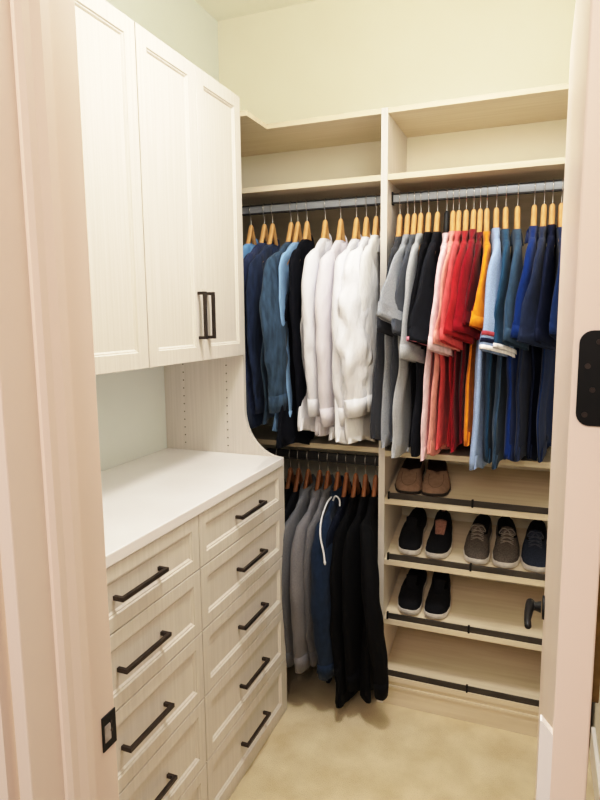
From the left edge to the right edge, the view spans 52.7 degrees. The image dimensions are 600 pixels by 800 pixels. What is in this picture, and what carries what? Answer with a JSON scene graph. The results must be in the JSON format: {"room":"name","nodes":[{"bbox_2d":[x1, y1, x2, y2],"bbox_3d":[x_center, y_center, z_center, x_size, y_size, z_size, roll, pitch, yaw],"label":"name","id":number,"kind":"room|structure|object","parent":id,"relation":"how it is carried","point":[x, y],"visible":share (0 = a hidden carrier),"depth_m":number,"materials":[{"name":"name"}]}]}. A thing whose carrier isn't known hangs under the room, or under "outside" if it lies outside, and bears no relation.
{"room":"walk-in closet","nodes":[
{"label":"walk-in closet","id":0,"kind":"room"},
{"bbox_2d":[95,0,218,470],"bbox_3d":[-0.801,-0.132,1.985,0.100,2.935,2.147,3,8,21],"label":"wall","id":1,"kind":"structure","parent":0,"point":[131,409],"depth_m":2.35,"materials":[{"name":"white paint"}]},
{"bbox_2d":[75,0,148,374],"bbox_3d":[-0.728,-0.523,1.476,0.374,0.935,0.618,3,8,21],"label":"upper cabinet","id":2,"kind":"object","parent":1,"relation":"attached to","point":[105,35],"visible":0.47,"depth_m":1.58,"materials":[{"name":"wood"}]},
{"bbox_2d":[134,22,244,367],"bbox_3d":[-0.487,-0.604,2.041,0.404,0.935,0.616,3,8,21],"label":"upper cabinet","id":3,"kind":"object","parent":1,"relation":"attached to","point":[189,122],"visible":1,"depth_m":1.92,"materials":[{"name":"wood"}]},
{"bbox_2d":[195,0,315,20],"bbox_3d":[0.026,-1.585,1.504,1.870,0.060,2.247,3,8,21],"label":"ceiling","id":4,"kind":"structure","parent":0,"point":[219,10],"depth_m":2.62,"materials":[{"name":"paint"}]},
{"bbox_2d":[218,0,575,587],"bbox_3d":[0.434,-0.241,2.697,1.870,2.935,0.100,3,8,21],"label":"wall","id":5,"kind":"structure","parent":0,"point":[318,58],"depth_m":2.52,"materials":[{"name":"beige paint"}]},
{"bbox_2d":[240,108,381,465],"bbox_3d":[-0.062,-0.419,2.535,0.850,1.364,0.514,3,8,21],"label":"closet","id":6,"kind":"object","parent":5,"relation":"attached to","point":[258,137],"visible":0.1,"depth_m":2.50,"materials":[{"name":"wood"}]},
{"bbox_2d":[259,203,268,242],"bbox_3d":[-0.147,-0.676,2.531,0.022,0.283,0.384,2,8,17],"label":"clothes hanger","id":7,"kind":"object","parent":6,"relation":"hanging from","point":[264,232],"visible":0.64,"depth_m":2.51,"materials":[{"name":"brown wood"}]},
{"bbox_2d":[243,242,266,414],"bbox_3d":[-0.140,-0.299,2.594,0.097,0.779,0.523,3,9,25],"label":"dress shirt","id":8,"kind":"object","parent":7,"relation":"hanging from","point":[248,258],"visible":0.22,"depth_m":2.40,"materials":[{"name":"fabric"}]},
{"bbox_2d":[267,203,277,245],"bbox_3d":[-0.113,-0.674,2.517,0.022,0.283,0.384,2,8,16],"label":"clothes hanger","id":9,"kind":"object","parent":6,"relation":"hanging from","point":[272,232],"visible":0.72,"depth_m":2.50,"materials":[{"name":"brown wood"}]},
{"bbox_2d":[246,239,279,428],"bbox_3d":[-0.127,-0.292,2.584,0.101,0.776,0.533,2,8,16],"label":"dress shirt","id":10,"kind":"object","parent":9,"relation":"hanging from","point":[256,267],"visible":0.37,"depth_m":2.37,"materials":[{"name":"fabric"}]},
{"bbox_2d":[286,201,294,241],"bbox_3d":[-0.036,-0.671,2.487,0.022,0.283,0.384,2,8,17],"label":"clothes hanger","id":11,"kind":"object","parent":6,"relation":"hanging from","point":[290,234],"visible":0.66,"depth_m":2.46,"materials":[{"name":"brown wood"}]},
{"bbox_2d":[259,240,297,424],"bbox_3d":[-0.044,-0.297,2.531,0.114,0.762,0.583,2,8,17],"label":"denim shirt","id":12,"kind":"object","parent":11,"relation":"hanging from","point":[274,356],"visible":0.38,"depth_m":2.30,"materials":[{"name":"fabric"}]},
{"bbox_2d":[287,200,302,264],"bbox_3d":[-0.008,-0.669,2.476,0.022,0.283,0.384,2,8,17],"label":"clothes hanger","id":13,"kind":"object","parent":6,"relation":"hanging from","point":[297,233],"visible":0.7,"depth_m":2.46,"materials":[{"name":"brown wood"}]},
{"bbox_2d":[272,237,302,431],"bbox_3d":[0.004,-0.269,2.547,0.077,0.822,0.519,3,9,23],"label":"dress shirt","id":14,"kind":"object","parent":13,"relation":"hanging from","point":[283,267],"visible":0.27,"depth_m":2.33,"materials":[{"name":"fabric"}]},
{"bbox_2d":[303,200,311,240],"bbox_3d":[0.029,-0.668,2.462,0.022,0.283,0.384,2,8,15],"label":"clothes hanger","id":15,"kind":"object","parent":6,"relation":"hanging from","point":[307,233],"visible":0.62,"depth_m":2.44,"materials":[{"name":"brown wood"}]},
{"bbox_2d":[276,235,314,448],"bbox_3d":[0.019,-0.254,2.535,0.115,0.863,0.530,2,8,15],"label":"dress shirt","id":16,"kind":"object","parent":15,"relation":"hanging from","point":[288,433],"visible":0.45,"depth_m":2.34,"materials":[{"name":"fabric"}]},
{"bbox_2d":[303,450,312,488],"bbox_3d":[0.035,0.352,2.603,0.022,0.283,0.384,2,8,20],"label":"clothes hanger","id":17,"kind":"object","parent":6,"relation":"hanging from","point":[308,478],"visible":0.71,"depth_m":2.58,"materials":[{"name":"red wood"}]},
{"bbox_2d":[281,474,315,666],"bbox_3d":[0.022,0.712,2.646,0.089,0.761,0.580,2,8,19],"label":"hoodie","id":18,"kind":"object","parent":17,"relation":"hanging from","point":[301,508],"visible":0.33,"depth_m":2.41,"materials":[{"name":"grey fabric"}]},
{"bbox_2d":[242,175,380,205],"bbox_3d":[-0.033,-0.865,2.557,0.850,0.021,0.336,3,8,21],"label":"shelf","id":19,"kind":"object","parent":6,"relation":"attached to","point":[364,185],"depth_m":2.43,"materials":[{"name":"wood"}]},
{"bbox_2d":[251,425,378,452],"bbox_3d":[-0.021,0.161,2.704,0.850,0.021,0.325,3,8,21],"label":"shelf","id":20,"kind":"object","parent":6,"relation":"attached to","point":[264,434],"depth_m":2.52,"materials":[{"name":"wood"}]},
{"bbox_2d":[315,451,323,490],"bbox_3d":[0.084,0.355,2.584,0.022,0.283,0.384,2,8,19],"label":"clothes hanger","id":21,"kind":"object","parent":6,"relation":"hanging from","point":[319,479],"visible":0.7,"depth_m":2.56,"materials":[{"name":"red wood"}]},
{"bbox_2d":[290,475,324,673],"bbox_3d":[0.071,0.722,2.618,0.089,0.768,0.601,2,8,19],"label":"hoodie","id":22,"kind":"object","parent":21,"relation":"hanging from","point":[300,649],"visible":0.38,"depth_m":2.37,"materials":[{"name":"grey fabric"}]},
{"bbox_2d":[321,198,329,239],"bbox_3d":[0.102,-0.665,2.433,0.022,0.283,0.384,2,8,16],"label":"clothes hanger","id":23,"kind":"object","parent":6,"relation":"hanging from","point":[325,231],"visible":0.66,"depth_m":2.41,"materials":[{"name":"brown wood"}]},
{"bbox_2d":[297,234,332,431],"bbox_3d":[0.093,-0.282,2.490,0.111,0.797,0.554,2,8,16],"label":"dress shirt","id":24,"kind":"object","parent":23,"relation":"hanging from","point":[308,410],"visible":0.38,"depth_m":2.26,"materials":[{"name":"fabric"}]},
{"bbox_2d":[324,451,331,489],"bbox_3d":[0.119,0.356,2.571,0.022,0.283,0.384,2,8,17],"label":"clothes hanger","id":25,"kind":"object","parent":6,"relation":"hanging from","point":[328,481],"visible":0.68,"depth_m":2.55,"materials":[{"name":"red wood"}]},
{"bbox_2d":[303,474,334,668],"bbox_3d":[0.107,0.708,2.621,0.095,0.761,0.558,2,8,17],"label":"hoodie","id":26,"kind":"object","parent":25,"relation":"hanging from","point":[325,494],"visible":0.33,"depth_m":2.39,"materials":[{"name":"grey fabric"}]},
{"bbox_2d":[333,452,341,490],"bbox_3d":[0.160,0.358,2.554,0.022,0.283,0.384,2,8,18],"label":"clothes hanger","id":27,"kind":"object","parent":6,"relation":"hanging from","point":[338,483],"visible":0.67,"depth_m":2.53,"materials":[{"name":"red wood"}]},
{"bbox_2d":[310,475,343,680],"bbox_3d":[0.163,0.725,2.589,0.106,0.785,0.588,2,8,18],"label":"hoodie","id":28,"kind":"object","parent":27,"relation":"hanging from","point":[320,557],"visible":0.38,"depth_m":2.33,"materials":[{"name":"fabric"}]},
{"bbox_2d":[319,475,343,564],"bbox_3d":[0.132,0.472,2.467,0.083,0.251,0.407,3,8,21],"label":"hood","id":29,"kind":"object","parent":28,"relation":"attached to","point":[325,554],"depth_m":2.36,"materials":[{"name":"fabric"}]},
{"bbox_2d":[336,197,345,241],"bbox_3d":[0.162,-0.662,2.409,0.022,0.283,0.384,2,8,17],"label":"clothes hanger","id":30,"kind":"object","parent":6,"relation":"hanging from","point":[340,235],"visible":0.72,"depth_m":2.39,"materials":[{"name":"brown wood"}]},
{"bbox_2d":[315,236,347,436],"bbox_3d":[0.151,-0.273,2.463,0.105,0.793,0.565,2,8,17],"label":"dress shirt","id":31,"kind":"object","parent":30,"relation":"hanging from","point":[325,278],"visible":0.42,"depth_m":2.22,"materials":[{"name":"fabric"}]},
{"bbox_2d":[351,454,359,497],"bbox_3d":[0.233,0.361,2.526,0.022,0.283,0.384,2,8,20],"label":"clothes hanger","id":32,"kind":"object","parent":6,"relation":"hanging from","point":[355,485],"visible":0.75,"depth_m":2.51,"materials":[{"name":"red wood"}]},
{"bbox_2d":[330,482,361,681],"bbox_3d":[0.220,0.755,2.575,0.086,0.802,0.574,2,8,19],"label":"coat","id":33,"kind":"object","parent":32,"relation":"hanging from","point":[336,633],"visible":0.34,"depth_m":2.33,"materials":[{"name":"fabric"}]},
{"bbox_2d":[352,195,360,239],"bbox_3d":[0.223,-0.659,2.386,0.022,0.283,0.384,2,8,17],"label":"clothes hanger","id":34,"kind":"object","parent":6,"relation":"hanging from","point":[356,234],"visible":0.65,"depth_m":2.36,"materials":[{"name":"brown wood"}]},
{"bbox_2d":[329,236,361,439],"bbox_3d":[0.207,-0.251,2.434,0.100,0.832,0.580,2,8,17],"label":"dress shirt","id":35,"kind":"object","parent":34,"relation":"hanging from","point":[337,377],"visible":0.24,"depth_m":2.19,"materials":[{"name":"fabric"}]},
{"bbox_2d":[361,454,369,496],"bbox_3d":[0.272,0.363,2.511,0.022,0.283,0.384,2,8,17],"label":"clothes hanger","id":36,"kind":"object","parent":6,"relation":"hanging from","point":[365,485],"visible":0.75,"depth_m":2.49,"materials":[{"name":"red wood"}]},
{"bbox_2d":[335,482,371,707],"bbox_3d":[0.266,0.786,2.559,0.110,0.872,0.580,2,8,21],"label":"coat","id":37,"kind":"object","parent":36,"relation":"hanging from","point":[352,604],"visible":0.45,"depth_m":2.32,"materials":[{"name":"fabric"}]},
{"bbox_2d":[362,195,369,236],"bbox_3d":[0.260,-0.658,2.371,0.022,0.283,0.384,2,8,15],"label":"clothes hanger","id":38,"kind":"object","parent":6,"relation":"hanging from","point":[366,229],"visible":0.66,"depth_m":2.35,"materials":[{"name":"brown wood"}]},
{"bbox_2d":[335,234,372,444],"bbox_3d":[0.269,-0.250,2.408,0.133,0.838,0.594,2,8,20],"label":"dress shirt","id":39,"kind":"object","parent":38,"relation":"hanging from","point":[352,344],"visible":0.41,"depth_m":2.16,"materials":[{"name":"fabric"}]},
{"bbox_2d":[359,491,388,703],"bbox_3d":[0.318,0.761,2.517,0.121,0.821,0.614,1,8,10],"label":"coat","id":40,"kind":"object","parent":6,"relation":"hanging from","point":[374,659],"visible":0.66,"depth_m":2.26,"materials":[{"name":"fabric"}]},
{"bbox_2d":[372,194,379,235],"bbox_3d":[0.296,-0.656,2.357,0.022,0.283,0.384,2,8,16],"label":"clothes hanger","id":41,"kind":"object","parent":6,"relation":"hanging from","point":[375,231],"visible":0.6,"depth_m":2.33,"materials":[{"name":"brown wood"}]},
{"bbox_2d":[344,235,379,443],"bbox_3d":[0.308,-0.260,2.417,0.109,0.832,0.536,3,8,22],"label":"dress shirt","id":42,"kind":"object","parent":41,"relation":"hanging from","point":[357,429],"visible":0.4,"depth_m":2.22,"materials":[{"name":"fabric"}]},
{"bbox_2d":[229,664,594,799],"bbox_3d":[-0.112,1.549,0.712,3.800,0.060,4.625,3,8,21],"label":"floor","id":43,"kind":"structure","parent":0,"point":[317,750],"depth_m":2.22,"materials":[{"name":"carpet"}]},
{"bbox_2d":[106,515,207,799],"bbox_3d":[-0.636,0.874,1.637,0.543,1.032,0.618,3,8,21],"label":"drawer unit","id":44,"kind":"object","parent":43,"relation":"on","point":[154,592],"visible":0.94,"depth_m":1.61,"materials":[{"name":"wood"}]},
{"bbox_2d":[101,448,282,568],"bbox_3d":[-0.536,0.306,1.850,0.527,0.032,1.244,3,8,21],"label":"countertop","id":45,"kind":"structure","parent":44,"relation":"on","point":[145,498],"depth_m":1.92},
{"bbox_2d":[164,355,286,711],"bbox_3d":[-0.309,0.099,2.417,0.519,2.349,0.020,3,8,21],"label":"end panel","id":46,"kind":"object","parent":43,"relation":"on","point":[205,401],"visible":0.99,"depth_m":2.42,"materials":[{"name":"wood"}]},
{"bbox_2d":[198,466,284,799],"bbox_3d":[-0.408,0.794,2.208,0.543,1.032,0.616,3,8,21],"label":"drawer unit","id":47,"kind":"object","parent":43,"relation":"on","point":[241,535],"visible":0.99,"depth_m":2.06,"materials":[{"name":"wood"}]},
{"bbox_2d":[377,83,568,736],"bbox_3d":[0.741,0.092,2.384,0.796,2.351,0.337,3,8,21],"label":"shelving unit","id":48,"kind":"object","parent":43,"relation":"on","point":[479,663],"visible":0.61,"depth_m":2.39,"materials":[{"name":"wood"}]},
{"bbox_2d":[396,192,402,249],"bbox_3d":[0.383,-0.652,2.323,0.022,0.283,0.384,2,8,16],"label":"clothes hanger","id":49,"kind":"object","parent":48,"relation":"hanging from","point":[399,230],"visible":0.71,"depth_m":2.30,"materials":[{"name":"brown wood"}]},
{"bbox_2d":[370,236,401,440],"bbox_3d":[0.398,-0.262,2.382,0.100,0.781,0.636,3,9,23],"label":"polo shirt","id":50,"kind":"object","parent":49,"relation":"hanging from","point":[384,328],"visible":0.27,"depth_m":2.20,"materials":[{"name":"grey fabric"}]},
{"bbox_2d":[404,191,410,234],"bbox_3d":[0.411,-0.651,2.312,0.022,0.283,0.384,2,8,17],"label":"clothes hanger","id":51,"kind":"object","parent":48,"relation":"hanging from","point":[407,226],"visible":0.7,"depth_m":2.29,"materials":[{"name":"brown wood"}]},
{"bbox_2d":[376,234,409,447],"bbox_3d":[0.395,-0.244,2.351,0.104,0.819,0.694,2,8,15],"label":"polo shirt","id":52,"kind":"object","parent":51,"relation":"hanging from","point":[387,309],"visible":0.34,"depth_m":2.12,"materials":[{"name":"grey fabric"}]},
{"bbox_2d":[391,233,424,458],"bbox_3d":[0.472,-0.218,2.353,0.104,0.840,0.636,3,9,24],"label":"shirt","id":53,"kind":"object","parent":48,"relation":"hanging from","point":[409,352],"visible":0.41,"depth_m":2.18,"materials":[{"name":"grey fabric"}]},
{"bbox_2d":[395,458,424,494],"bbox_3d":[0.464,0.300,2.516,0.118,0.119,0.275,2,8,20],"label":"loafer","id":54,"kind":"object","parent":48,"relation":"on","point":[409,479],"visible":0.89,"depth_m":2.46,"materials":[{"name":"leather"}]},
{"bbox_2d":[398,507,426,554],"bbox_3d":[0.479,0.535,2.542,0.105,0.150,0.276,3,9,25],"label":"sneaker","id":55,"kind":"object","parent":48,"relation":"on","point":[410,542],"visible":0.94,"depth_m":2.49,"materials":[{"name":"black fabric"}]},
{"bbox_2d":[398,568,427,614],"bbox_3d":[0.485,0.785,2.576,0.107,0.150,0.276,3,9,26],"label":"sneaker","id":56,"kind":"object","parent":48,"relation":"on","point":[410,598],"visible":0.9,"depth_m":2.52,"materials":[{"name":"black fabric"}]},
{"bbox_2d":[410,191,417,242],"bbox_3d":[0.435,-0.650,2.303,0.022,0.283,0.384,2,8,17],"label":"clothes hanger","id":57,"kind":"object","parent":48,"relation":"hanging from","point":[414,224],"visible":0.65,"depth_m":2.28,"materials":[{"name":"brown wood"}]},
{"bbox_2d":[389,234,415,441],"bbox_3d":[0.439,-0.239,2.359,0.111,0.827,0.652,2,8,17],"label":"polo shirt","id":58,"kind":"object","parent":57,"relation":"hanging from","point":[396,324],"visible":0.28,"depth_m":2.14,"materials":[{"name":"grey fabric"}]},
{"bbox_2d":[425,190,431,231],"bbox_3d":[0.484,-0.648,2.283,0.022,0.283,0.384,2,8,17],"label":"clothes hanger","id":59,"kind":"object","parent":48,"relation":"hanging from","point":[428,225],"visible":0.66,"depth_m":2.26,"materials":[{"name":"brown wood"}]},
{"bbox_2d":[406,232,431,446],"bbox_3d":[0.487,-0.241,2.342,0.085,0.831,0.648,2,8,17],"label":"polo shirt","id":60,"kind":"object","parent":59,"relation":"hanging from","point":[427,236],"visible":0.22,"depth_m":2.12,"materials":[{"name":"fabric"}]},
{"bbox_2d":[421,459,450,496],"bbox_3d":[0.557,0.304,2.479,0.118,0.119,0.275,1,8,12],"label":"loafer","id":61,"kind":"object","parent":48,"relation":"on","point":[436,481],"visible":0.91,"depth_m":2.42,"materials":[{"name":"leather"}]},
{"bbox_2d":[433,189,440,252],"bbox_3d":[0.515,-0.646,2.271,0.022,0.283,0.384,2,8,18],"label":"clothes hanger","id":62,"kind":"object","parent":48,"relation":"hanging from","point":[437,226],"visible":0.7,"depth_m":2.25,"materials":[{"name":"brown wood"}]},
{"bbox_2d":[409,231,441,456],"bbox_3d":[0.535,-0.235,2.323,0.124,0.837,0.649,3,9,24],"label":"polo shirt","id":63,"kind":"object","parent":62,"relation":"hanging from","point":[419,323],"visible":0.38,"depth_m":2.07,"materials":[{"name":"fabric"}]},
{"bbox_2d":[424,571,450,618],"bbox_3d":[0.583,0.790,2.537,0.105,0.150,0.277,2,8,18],"label":"sneaker","id":64,"kind":"object","parent":48,"relation":"on","point":[437,605],"visible":0.94,"depth_m":2.48,"materials":[{"name":"black fabric"}]},
{"bbox_2d":[425,510,452,558],"bbox_3d":[0.581,0.539,2.502,0.103,0.150,0.277,2,8,19],"label":"sneaker","id":65,"kind":"object","parent":48,"relation":"on","point":[439,543],"visible":0.98,"depth_m":2.45,"materials":[{"name":"black fabric"}]},
{"bbox_2d":[443,188,448,232],"bbox_3d":[0.546,-0.645,2.259,0.022,0.283,0.384,2,8,16],"label":"clothes hanger","id":66,"kind":"object","parent":48,"relation":"hanging from","point":[446,214],"visible":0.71,"depth_m":2.23,"materials":[{"name":"black plastic"}]},
{"bbox_2d":[420,233,453,461],"bbox_3d":[0.541,-0.217,2.319,0.104,0.860,0.657,2,8,16],"label":"polo shirt","id":67,"kind":"object","parent":66,"relation":"hanging from","point":[432,348],"visible":0.39,"depth_m":2.11,"materials":[{"name":"fabric"}]},
{"bbox_2d":[449,187,455,241],"bbox_3d":[0.568,-0.644,2.250,0.022,0.283,0.384,2,8,16],"label":"clothes hanger","id":68,"kind":"object","parent":48,"relation":"hanging from","point":[453,213],"visible":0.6,"depth_m":2.23,"materials":[{"name":"brown wood"}]},
{"bbox_2d":[426,231,459,455],"bbox_3d":[0.564,-0.225,2.306,0.104,0.850,0.646,2,8,16],"label":"polo shirt","id":69,"kind":"object","parent":68,"relation":"hanging from","point":[431,444],"visible":0.39,"depth_m":2.12,"materials":[{"name":"fabric"}]},
{"bbox_2d":[435,231,462,449],"bbox_3d":[0.596,-0.239,2.286,0.088,0.820,0.674,3,8,22],"label":"polo shirt","id":70,"kind":"object","parent":68,"relation":"hanging from","point":[444,393],"visible":0.39,"depth_m":2.14,"materials":[{"name":"fabric"}]},
{"bbox_2d":[383,568,544,650],"bbox_3d":[0.750,0.856,2.488,0.748,0.102,0.335,3,8,21],"label":"shoe shelf","id":71,"kind":"object","parent":48,"relation":"attached to","point":[482,610],"depth_m":2.46,"materials":[{"name":"wood"}]},
{"bbox_2d":[384,515,544,586],"bbox_3d":[0.748,0.605,2.454,0.748,0.102,0.335,3,8,21],"label":"shoe shelf","id":72,"kind":"object","parent":48,"relation":"attached to","point":[455,563],"depth_m":2.40,"materials":[{"name":"wood"}]},
{"bbox_2d":[388,626,541,712],"bbox_3d":[0.752,1.103,2.522,0.748,0.102,0.335,3,8,21],"label":"shoe shelf","id":73,"kind":"object","parent":48,"relation":"attached to","point":[494,675],"depth_m":2.49,"materials":[{"name":"wood"}]},
{"bbox_2d":[463,186,468,240],"bbox_3d":[0.612,-0.642,2.233,0.022,0.283,0.384,2,8,17],"label":"clothes hanger","id":74,"kind":"object","parent":48,"relation":"hanging from","point":[466,212],"visible":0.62,"depth_m":2.21,"materials":[{"name":"brown wood"}]},
{"bbox_2d":[443,231,474,447],"bbox_3d":[0.610,-0.239,2.277,0.098,0.812,0.659,2,8,17],"label":"polo shirt","id":75,"kind":"object","parent":74,"relation":"hanging from","point":[448,324],"visible":0.38,"depth_m":2.01,"materials":[{"name":"fabric"}]},
{"bbox_2d":[385,460,549,520],"bbox_3d":[0.745,0.356,2.419,0.748,0.102,0.335,3,8,21],"label":"shoe shelf","id":76,"kind":"object","parent":48,"relation":"attached to","point":[508,492],"depth_m":2.37,"materials":[{"name":"wood"}]},
{"bbox_2d":[385,443,550,468],"bbox_3d":[0.744,0.203,2.399,0.748,0.022,0.336,3,8,21],"label":"shelf","id":77,"kind":"object","parent":48,"relation":"attached to","point":[462,453],"depth_m":2.29,"materials":[{"name":"wood"}]},
{"bbox_2d":[470,185,476,241],"bbox_3d":[0.637,-0.641,2.223,0.022,0.283,0.384,2,8,18],"label":"clothes hanger","id":78,"kind":"object","parent":48,"relation":"hanging from","point":[473,212],"visible":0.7,"depth_m":2.20,"materials":[{"name":"brown wood"}]},
{"bbox_2d":[450,229,480,452],"bbox_3d":[0.654,-0.241,2.269,0.103,0.819,0.652,3,8,22],"label":"polo shirt","id":79,"kind":"object","parent":78,"relation":"hanging from","point":[466,268],"visible":0.55,"depth_m":2.04,"materials":[{"name":"fabric"}]},
{"bbox_2d":[388,157,564,192],"bbox_3d":[0.734,-0.831,2.257,0.748,0.021,0.336,3,8,21],"label":"shelf","id":80,"kind":"object","parent":48,"relation":"attached to","point":[550,168],"depth_m":2.20,"materials":[{"name":"wood"}]},
{"bbox_2d":[463,514,491,563],"bbox_3d":[0.727,0.553,2.446,0.107,0.134,0.276,3,9,27],"label":"sneaker","id":81,"kind":"object","parent":48,"relation":"on","point":[476,550],"visible":0.98,"depth_m":2.40,"materials":[{"name":"grey fabric"}]},
{"bbox_2d":[476,185,482,255],"bbox_3d":[0.658,-0.640,2.215,0.022,0.283,0.384,2,8,18],"label":"clothes hanger","id":82,"kind":"object","parent":48,"relation":"hanging from","point":[480,211],"visible":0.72,"depth_m":2.19,"materials":[{"name":"brown wood"}]},
{"bbox_2d":[459,232,482,443],"bbox_3d":[0.658,-0.234,2.280,0.086,0.811,0.629,2,8,18],"label":"polo shirt","id":83,"kind":"object","parent":82,"relation":"hanging from","point":[473,283],"visible":0.45,"depth_m":2.09,"materials":[{"name":"fabric"}]},
{"bbox_2d":[483,184,489,243],"bbox_3d":[0.679,-0.639,2.207,0.022,0.283,0.384,2,8,16],"label":"clothes hanger","id":84,"kind":"object","parent":48,"relation":"hanging from","point":[486,211],"visible":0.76,"depth_m":2.18,"materials":[{"name":"brown wood"}]},
{"bbox_2d":[464,231,490,445],"bbox_3d":[0.668,-0.242,2.261,0.108,0.793,0.654,1,8,13],"label":"polo shirt","id":85,"kind":"object","parent":84,"relation":"hanging from","point":[477,315],"visible":0.56,"depth_m":2.09,"materials":[{"name":"fabric"}]},
{"bbox_2d":[493,183,498,227],"bbox_3d":[0.710,-0.638,2.195,0.022,0.283,0.384,2,8,16],"label":"clothes hanger","id":86,"kind":"object","parent":48,"relation":"hanging from","point":[496,210],"visible":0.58,"depth_m":2.17,"materials":[{"name":"brown wood"}]},
{"bbox_2d":[469,228,514,470],"bbox_3d":[0.714,-0.209,2.249,0.139,0.872,0.670,2,8,16],"label":"polo shirt","id":87,"kind":"object","parent":86,"relation":"hanging from","point":[485,343],"visible":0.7,"depth_m":2.05,"materials":[{"name":"fabric"}]},
{"bbox_2d":[502,183,508,228],"bbox_3d":[0.740,-0.636,2.183,0.022,0.283,0.384,2,8,16],"label":"clothes hanger","id":88,"kind":"object","parent":48,"relation":"hanging from","point":[505,219],"visible":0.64,"depth_m":2.16,"materials":[{"name":"brown wood"}]},
{"bbox_2d":[483,229,516,463],"bbox_3d":[0.738,-0.218,2.242,0.102,0.844,0.652,2,8,16],"label":"polo shirt","id":89,"kind":"object","parent":88,"relation":"hanging from","point":[491,359],"visible":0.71,"depth_m":2.06,"materials":[{"name":"fabric"}]},
{"bbox_2d":[492,516,519,567],"bbox_3d":[0.820,0.557,2.410,0.105,0.135,0.277,2,8,17],"label":"sneaker","id":90,"kind":"object","parent":48,"relation":"on","point":[506,551],"visible":0.96,"depth_m":2.35,"materials":[{"name":"grey fabric"}]},
{"bbox_2d":[514,182,519,228],"bbox_3d":[0.777,-0.635,2.168,0.022,0.283,0.384,2,8,17],"label":"clothes hanger","id":91,"kind":"object","parent":48,"relation":"hanging from","point":[517,208],"visible":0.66,"depth_m":2.14,"materials":[{"name":"brown wood"}]},
{"bbox_2d":[492,229,528,469],"bbox_3d":[0.772,-0.204,2.229,0.110,0.865,0.664,2,8,17],"label":"polo shirt","id":92,"kind":"object","parent":91,"relation":"hanging from","point":[516,238],"visible":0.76,"depth_m":2.04,"materials":[{"name":"fabric"}]},
{"bbox_2d":[520,520,546,572],"bbox_3d":[0.925,0.562,2.369,0.107,0.134,0.276,3,9,26],"label":"sneaker","id":93,"kind":"object","parent":48,"relation":"on","point":[533,552],"visible":0.92,"depth_m":2.32,"materials":[{"name":"blue fabric"}]},
{"bbox_2d":[531,180,536,225],"bbox_3d":[0.829,-0.632,2.148,0.022,0.283,0.384,2,8,21],"label":"clothes hanger","id":94,"kind":"object","parent":48,"relation":"hanging from","point":[534,207],"visible":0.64,"depth_m":2.12,"materials":[{"name":"brown wood"}]},
{"bbox_2d":[503,226,538,461],"bbox_3d":[0.830,-0.214,2.211,0.122,0.857,0.650,2,8,21],"label":"polo shirt","id":95,"kind":"object","parent":94,"relation":"hanging from","point":[532,234],"visible":0.48,"depth_m":2.04,"materials":[{"name":"fabric"}]},
{"bbox_2d":[527,224,555,460],"bbox_3d":[0.877,-0.220,2.191,0.090,0.842,0.644,2,8,20],"label":"polo shirt","id":96,"kind":"object","parent":48,"relation":"hanging from","point":[541,330],"visible":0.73,"depth_m":1.96,"materials":[{"name":"fabric"}]},
{"bbox_2d":[540,179,546,225],"bbox_3d":[0.859,-0.631,2.136,0.022,0.283,0.384,3,8,22],"label":"clothes hanger","id":97,"kind":"object","parent":48,"relation":"hanging from","point":[543,221],"visible":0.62,"depth_m":2.11,"materials":[{"name":"brown wood"}]},
{"bbox_2d":[514,226,554,461],"bbox_3d":[0.856,-0.218,2.197,0.117,0.839,0.640,2,8,21],"label":"polo shirt","id":98,"kind":"object","parent":97,"relation":"hanging from","point":[530,302],"visible":0.57,"depth_m":2.02,"materials":[{"name":"fabric"}]},
{"bbox_2d":[536,227,561,462],"bbox_3d":[0.906,-0.218,2.173,0.100,0.822,0.650,2,8,19],"label":"polo shirt","id":99,"kind":"object","parent":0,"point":[544,420],"visible":0.58,"depth_m":2.05,"materials":[{"name":"fabric"}]},
{"bbox_2d":[590,692,599,759],"bbox_3d":[0.845,-0.059,1.339,0.100,2.935,2.147,3,8,21],"label":"wall","id":100,"kind":"structure","parent":0,"point":[595,707],"depth_m":2.17,"materials":[{"name":"beige paint"}]},
{"bbox_2d":[590,727,599,799],"bbox_3d":[0.766,1.352,1.453,0.014,0.109,1.654,3,8,21],"label":"baseboard","id":101,"kind":"structure","parent":100,"relation":"attached to","point":[594,754],"depth_m":2.06,"materials":[{"name":"white paint"}]},
{"bbox_3d":[-0.347,0.036,0.737,1.670,2.935,0.138,3,8,21],"label":"wall","id":102,"kind":"structure","parent":0,"visible":0},
{"bbox_2d":[0,555,19,799],"bbox_3d":[-0.370,0.415,0.713,0.072,2.190,0.022,3,8,21],"label":"trim","id":103,"kind":"structure","parent":102,"relation":"attached to","point":[9,780],"depth_m":0.69,"materials":[{"name":"paint"}]},
{"bbox_2d":[0,0,118,799],"bbox_3d":[-0.285,0.442,0.767,0.032,2.120,0.148,3,8,21],"label":"trim","id":104,"kind":"structure","parent":102,"relation":"attached to","point":[52,539],"depth_m":0.69,"materials":[{"name":"paint"}]},
{"bbox_3d":[0.282,0.468,0.541,0.032,2.120,0.142,3,8,21],"label":"trim","id":105,"kind":"structure","parent":0,"visible":0},
{"bbox_2d":[524,0,599,799],"bbox_3d":[0.373,0.440,0.914,0.071,2.048,0.621,2,8,20],"label":"door","id":106,"kind":"structure","parent":105,"relation":"attached to","point":[570,597],"depth_m":0.60,"materials":[{"name":"paint"}]},
{"bbox_2d":[592,573,599,702],"bbox_3d":[0.310,0.088,0.615,0.009,0.468,0.027,3,8,21],"label":"strap","id":107,"kind":"object","parent":106,"relation":"hanging from","point":[596,674],"visible":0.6,"depth_m":0.63,"materials":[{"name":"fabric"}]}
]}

